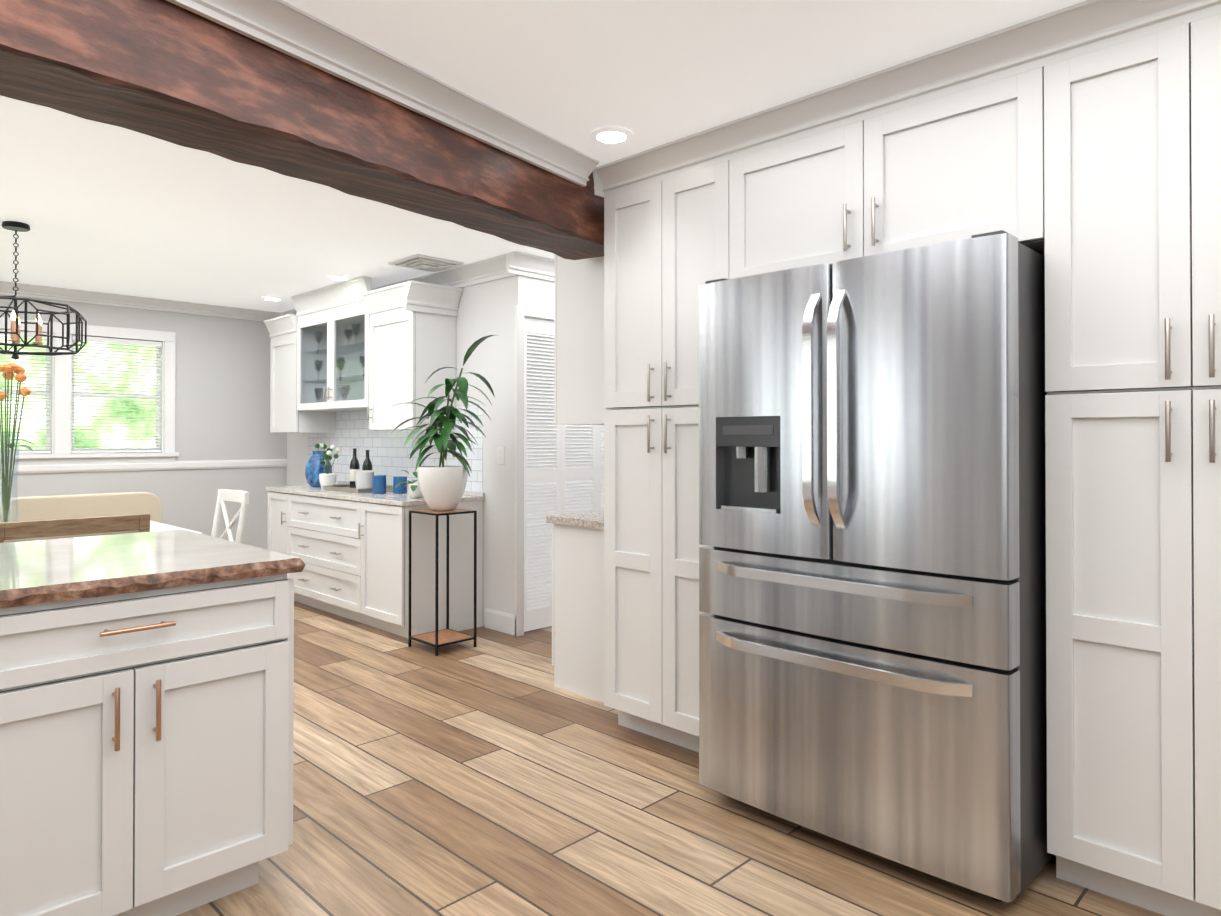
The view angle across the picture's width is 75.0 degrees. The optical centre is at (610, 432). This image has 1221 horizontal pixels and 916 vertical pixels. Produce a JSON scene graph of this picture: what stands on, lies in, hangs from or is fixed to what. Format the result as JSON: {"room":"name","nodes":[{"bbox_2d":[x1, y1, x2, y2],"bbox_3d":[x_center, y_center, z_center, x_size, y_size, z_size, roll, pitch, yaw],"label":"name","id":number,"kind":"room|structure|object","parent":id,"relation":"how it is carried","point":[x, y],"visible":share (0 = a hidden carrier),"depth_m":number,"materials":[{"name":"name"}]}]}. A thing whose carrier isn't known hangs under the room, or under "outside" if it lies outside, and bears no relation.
{"room":"kitchen","nodes":[
{"label":"kitchen","id":0,"kind":"room"},
{"bbox_2d":[0,294,283,549],"bbox_3d":[-4.958,0.091,5.738,0.120,2.450,5.440,0,-1,44],"label":"wall","id":1,"kind":"structure","parent":0,"point":[222,388],"depth_m":7.05,"materials":[{"name":"grey paint"}]},
{"bbox_2d":[0,317,178,465],"bbox_3d":[-4.638,-0.299,6.031,0.170,1.135,2.461,0,-1,44],"label":"window","id":2,"kind":"structure","parent":1,"relation":"in","point":[61,434],"depth_m":6.39,"materials":[{"name":"white paint"}]},
{"bbox_2d":[0,329,161,453],"bbox_3d":[-4.630,-0.306,6.023,0.035,0.941,2.221,0,-1,44],"label":"window blinds","id":3,"kind":"object","parent":2,"relation":"attached to","point":[119,342],"visible":0.85,"depth_m":6.49,"materials":[{"name":"white plastic"}]},
{"bbox_2d":[0,281,279,473],"bbox_3d":[-4.929,0.091,5.625,0.080,2.450,5.360,0,-1,44],"label":"crown molding","id":4,"kind":"structure","parent":1,"relation":"attached to","point":[6,288],"depth_m":6.64,"materials":[{"name":"white paint"}]},
{"bbox_2d":[284,275,535,625],"bbox_3d":[-1.805,0.096,6.382,3.480,2.450,0.103,0,-1,44],"label":"wall","id":5,"kind":"structure","parent":0,"point":[488,308],"depth_m":5.38,"materials":[{"name":"grey paint"}]},
{"bbox_2d":[268,312,339,432],"bbox_3d":[-2.683,-0.485,6.932,0.525,0.980,0.348,0,-1,44],"label":"upper cabinet","id":6,"kind":"object","parent":5,"relation":"attached to","point":[305,349],"depth_m":6.70,"materials":[{"name":"white paint"}]},
{"bbox_2d":[280,251,531,636],"bbox_3d":[-1.799,0.095,6.246,3.480,2.450,0.110,0,-1,44],"label":"crown molding","id":7,"kind":"structure","parent":5,"relation":"attached to","point":[507,265],"depth_m":5.13,"materials":[{"name":"white paint"}]},
{"bbox_2d":[368,280,459,430],"bbox_3d":[-1.423,-0.508,5.696,0.585,0.988,0.348,0,-1,44],"label":"upper cabinet","id":8,"kind":"object","parent":5,"relation":"attached to","point":[406,346],"depth_m":5.51,"materials":[{"name":"white paint"}]},
{"bbox_2d":[497,447,503,463],"bbox_3d":[-0.725,0.155,5.248,0.070,0.115,0.008,0,-1,44],"label":"light switch","id":9,"kind":"object","parent":5,"relation":"attached to","point":[500,455],"visible":1,"depth_m":5.24,"materials":[{"name":"white paint"}]},
{"bbox_2d":[0,0,1085,311],"bbox_3d":[-0.354,-1.196,2.716,10.900,0.080,7.800,0,-1,44],"label":"ceiling","id":10,"kind":"structure","parent":0,"point":[100,206],"depth_m":2.96,"materials":[{"name":"white paint"}]},
{"bbox_2d":[0,221,86,359],"bbox_3d":[-3.262,-0.768,4.361,0.649,0.749,0.649,0,-1,44],"label":"chandelier","id":11,"kind":"object","parent":10,"relation":"hanging from","point":[15,226],"visible":1,"depth_m":4.36,"materials":[{"name":"black metal"}]},
{"bbox_2d":[262,296,282,300],"bbox_3d":[-2.839,-1.120,6.680,0.168,0.014,0.168,0,0,17],"label":"recessed light","id":12,"kind":"object","parent":10,"relation":"in","point":[273,298],"depth_m":6.64,"materials":[{"name":"white paint"}]},
{"bbox_2d":[0,0,603,259],"bbox_3d":[-1.408,-0.971,1.710,0.403,0.383,5.000,0,-1,34],"label":"ceiling beam","id":13,"kind":"structure","parent":10,"relation":"attached to","point":[282,87],"depth_m":2.31,"materials":[{"name":"brown wood"}]},
{"bbox_2d":[327,275,350,279],"bbox_3d":[-1.982,-1.126,5.811,0.168,0.014,0.168,0,0,-19],"label":"recessed light","id":14,"kind":"object","parent":10,"relation":"in","point":[335,277],"depth_m":5.77,"materials":[{"name":"white paint"}]},
{"bbox_2d":[388,254,463,271],"bbox_3d":[-1.235,-1.119,5.317,0.360,0.034,0.360,0,-1,44],"label":"ceiling vent","id":15,"kind":"object","parent":10,"relation":"in","point":[425,263],"visible":1,"depth_m":5.26,"materials":[{"name":"grey metal"}]},
{"bbox_2d":[590,126,632,143],"bbox_3d":[0.003,-1.147,3.080,0.168,0.014,0.168,0,-1,35],"label":"recessed light","id":16,"kind":"object","parent":10,"relation":"in","point":[611,135],"depth_m":3.06,"materials":[{"name":"white paint"}]},
{"bbox_2d":[536,279,589,492],"bbox_3d":[0.229,0.094,6.043,0.100,2.450,2.220,0,-1,44],"label":"wall","id":17,"kind":"structure","parent":0,"point":[545,290],"depth_m":5.36,"materials":[{"name":"grey paint"}]},
{"bbox_2d":[532,254,554,319],"bbox_3d":[0.226,0.093,5.899,0.102,2.450,2.230,0,-1,44],"label":"crown molding","id":18,"kind":"structure","parent":17,"relation":"attached to","point":[543,268],"depth_m":5.24,"materials":[{"name":"white paint"}]},
{"bbox_2d":[524,318,603,631],"bbox_3d":[-0.097,0.280,5.654,0.062,2.047,1.361,0,-1,44],"label":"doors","id":19,"kind":"structure","parent":17,"relation":"in","point":[558,477],"depth_m":5.32,"materials":[{"name":"white wood"}]},
{"bbox_2d":[176,601,1164,915],"bbox_3d":[-0.354,1.334,2.697,10.900,0.080,7.800,0,-1,44],"label":"floor","id":20,"kind":"structure","parent":0,"point":[494,773],"depth_m":2.65,"materials":[{"name":"brown wood"}]},
{"bbox_2d":[0,514,150,542],"bbox_3d":[-2.480,0.835,3.582,0.570,0.930,0.580,0,-1,44],"label":"dining chair","id":21,"kind":"object","parent":20,"relation":"on","point":[20,531],"visible":0.08,"depth_m":3.38,"materials":[{"name":"brown wood"}]},
{"bbox_2d":[0,492,160,522],"bbox_3d":[-3.340,0.862,5.111,0.500,0.900,0.900,0,-1,44],"label":"settee","id":22,"kind":"object","parent":20,"relation":"on","point":[32,508],"visible":0.15,"depth_m":5.20,"materials":[{"name":"beige fabric"}]},
{"bbox_2d":[0,574,293,915],"bbox_3d":[-2.052,0.842,1.748,1.008,0.890,2.361,0,-1,44],"label":"kitchen island","id":23,"kind":"object","parent":20,"relation":"on","point":[146,753],"visible":0.96,"depth_m":1.99,"materials":[{"name":"white paint"}]},
{"bbox_2d":[0,529,305,607],"bbox_3d":[-2.084,0.375,1.764,1.041,0.040,2.437,0,-1,44],"label":"island countertop","id":24,"kind":"structure","parent":23,"relation":"on","point":[47,571],"depth_m":2.18,"materials":[{"name":"stone"}]},
{"bbox_2d":[150,520,202,533],"bbox_3d":[-3.188,0.923,4.009,0.980,0.760,1.800,0,-1,44],"label":"dining table","id":25,"kind":"object","parent":20,"relation":"on","point":[156,526],"visible":0.06,"depth_m":4.56,"materials":[{"name":"white"}]},
{"bbox_2d":[0,363,35,521],"bbox_3d":[-3.106,0.092,4.117,0.250,0.903,0.211,0,-1,44],"label":"flower vase","id":26,"kind":"object","parent":25,"relation":"on","point":[8,370],"visible":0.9,"depth_m":4.10,"materials":[{"name":"clear glass"}]},
{"bbox_2d":[211,489,248,543],"bbox_3d":[-2.476,0.834,4.721,0.440,0.950,0.532,0,-1,44],"label":"cross-back chair","id":27,"kind":"object","parent":20,"relation":"on","point":[239,496],"visible":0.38,"depth_m":4.88,"materials":[{"name":"white paint"}]},
{"bbox_2d":[267,491,282,553],"bbox_3d":[-2.393,0.897,6.448,0.380,0.848,0.617,0,-1,44],"label":"base cabinet","id":28,"kind":"object","parent":20,"relation":"on","point":[275,499],"depth_m":6.28,"materials":[{"name":"white paint"}]},
{"bbox_2d":[283,493,358,621],"bbox_3d":[-1.854,0.893,5.920,1.234,0.848,0.617,0,-1,44],"label":"base cabinet","id":29,"kind":"object","parent":20,"relation":"on","point":[353,556],"depth_m":5.69,"materials":[{"name":"white paint"}]},
{"bbox_2d":[266,481,484,505],"bbox_3d":[-1.807,0.440,5.871,2.070,0.055,0.626,0,-1,44],"label":"countertop","id":30,"kind":"structure","parent":29,"relation":"on","point":[391,498],"depth_m":5.44,"materials":[{"name":"stone"}]},
{"bbox_2d":[305,451,331,486],"bbox_3d":[-2.356,0.296,6.419,0.210,0.290,0.210,0,-1,44],"label":"vase","id":31,"kind":"object","parent":30,"relation":"on","point":[314,468],"visible":0.73,"depth_m":6.34,"materials":[{"name":"ceramic"}]},
{"bbox_2d":[315,443,340,488],"bbox_3d":[-2.209,0.262,6.206,0.219,0.353,0.210,0,-1,44],"label":"plant pot","id":32,"kind":"object","parent":30,"relation":"on","point":[327,478],"visible":0.94,"depth_m":6.17,"materials":[{"name":"white ceramic"}]},
{"bbox_2d":[322,484,392,492],"bbox_3d":[-1.881,0.422,5.967,0.550,0.030,0.320,0,-1,44],"label":"serving tray","id":33,"kind":"object","parent":30,"relation":"on","point":[344,488],"visible":0.48,"depth_m":5.83,"materials":[{"name":"silver metal"}]},
{"bbox_2d":[350,448,358,487],"bbox_3d":[-1.964,0.276,6.105,0.074,0.300,0.076,0,-1,44],"label":"wine bottle","id":34,"kind":"object","parent":33,"relation":"on","point":[355,465],"depth_m":6.08,"materials":[{"name":"black glass"}]},
{"bbox_2d":[354,471,374,488],"bbox_3d":[-1.806,0.356,5.837,0.144,0.135,0.146,0,-1,44],"label":"ice bucket","id":35,"kind":"object","parent":33,"relation":"on","point":[363,479],"visible":0.81,"depth_m":5.78,"materials":[{"name":"white ceramic"}]},
{"bbox_2d":[359,450,372,470],"bbox_3d":[-1.835,0.280,6.007,0.074,0.290,0.076,0,-1,44],"label":"wine bottle","id":36,"kind":"object","parent":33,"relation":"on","point":[367,465],"depth_m":5.99,"materials":[{"name":"black glass"}]},
{"bbox_2d":[372,475,406,493],"bbox_3d":[-1.567,0.369,5.645,0.245,0.131,0.096,0,0,2],"label":"canisters","id":37,"kind":"object","parent":30,"relation":"on","point":[378,484],"visible":1,"depth_m":5.61,"materials":[{"name":"blue ceramic"}]},
{"bbox_2d":[395,470,422,497],"bbox_3d":[-1.264,0.341,5.234,0.297,0.181,0.300,0,-1,44],"label":"pothos","id":38,"kind":"object","parent":30,"relation":"on","point":[414,490],"visible":0.5,"depth_m":5.19,"materials":[{"name":"white ceramic"}]},
{"bbox_2d":[359,501,482,637],"bbox_3d":[-1.265,0.889,5.342,0.520,0.848,0.617,0,-1,44],"label":"base cabinet","id":39,"kind":"object","parent":20,"relation":"on","point":[383,528],"depth_m":5.15,"materials":[{"name":"white paint"}]},
{"bbox_2d":[408,508,476,655],"bbox_3d":[-1.025,0.895,4.854,0.305,0.830,0.285,0,-1,44],"label":"plant stand","id":40,"kind":"object","parent":20,"relation":"on","point":[436,638],"visible":0.94,"depth_m":4.84,"materials":[{"name":"black metal"}]},
{"bbox_2d":[391,335,494,510],"bbox_3d":[-0.987,-0.050,4.852,0.655,1.057,0.626,0,-1,44],"label":"potted plant","id":41,"kind":"object","parent":40,"relation":"on","point":[442,487],"visible":1,"depth_m":4.78,"materials":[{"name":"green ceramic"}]},
{"bbox_2d":[546,254,606,702],"bbox_3d":[0.525,0.084,4.506,0.635,2.447,1.800,0,-1,44],"label":"wall","id":42,"kind":"structure","parent":20,"relation":"on","point":[578,601],"depth_m":3.96,"materials":[{"name":"white paint"}]},
{"bbox_2d":[600,124,727,751],"bbox_3d":[0.446,0.076,3.487,0.670,2.448,0.676,0,-1,44],"label":"tall cabinet","id":43,"kind":"object","parent":20,"relation":"on","point":[666,206],"depth_m":3.27,"materials":[{"name":"white paint"}]},
{"bbox_2d":[699,230,1053,902],"bbox_3d":[0.963,0.381,2.733,1.030,1.826,0.956,0,-1,44],"label":"refrigerator","id":44,"kind":"object","parent":20,"relation":"on","point":[872,574],"visible":0.96,"depth_m":2.31,"materials":[{"name":"grey metal"}]},
{"bbox_2d":[1036,0,1220,915],"bbox_3d":[1.731,0.066,2.227,0.748,2.448,0.676,0,-1,44],"label":"tall cabinet","id":45,"kind":"object","parent":20,"relation":"on","point":[1078,146],"depth_m":2.11,"materials":[{"name":"white paint"}]},
{"bbox_2d":[728,20,1035,278],"bbox_3d":[1.075,-0.849,2.878,1.090,0.608,0.676,0,-1,44],"label":"upper cabinet","id":46,"kind":"object","parent":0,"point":[940,147],"depth_m":2.57,"materials":[{"name":"white paint"}]},
{"label":"outside","id":47,"kind":"structure","parent":0,"visible":0},
{"bbox_2d":[0,335,155,448],"bbox_3d":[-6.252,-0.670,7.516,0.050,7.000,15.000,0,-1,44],"label":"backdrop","id":48,"kind":"structure","parent":47,"point":[75,424],"depth_m":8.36,"materials":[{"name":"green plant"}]}
]}

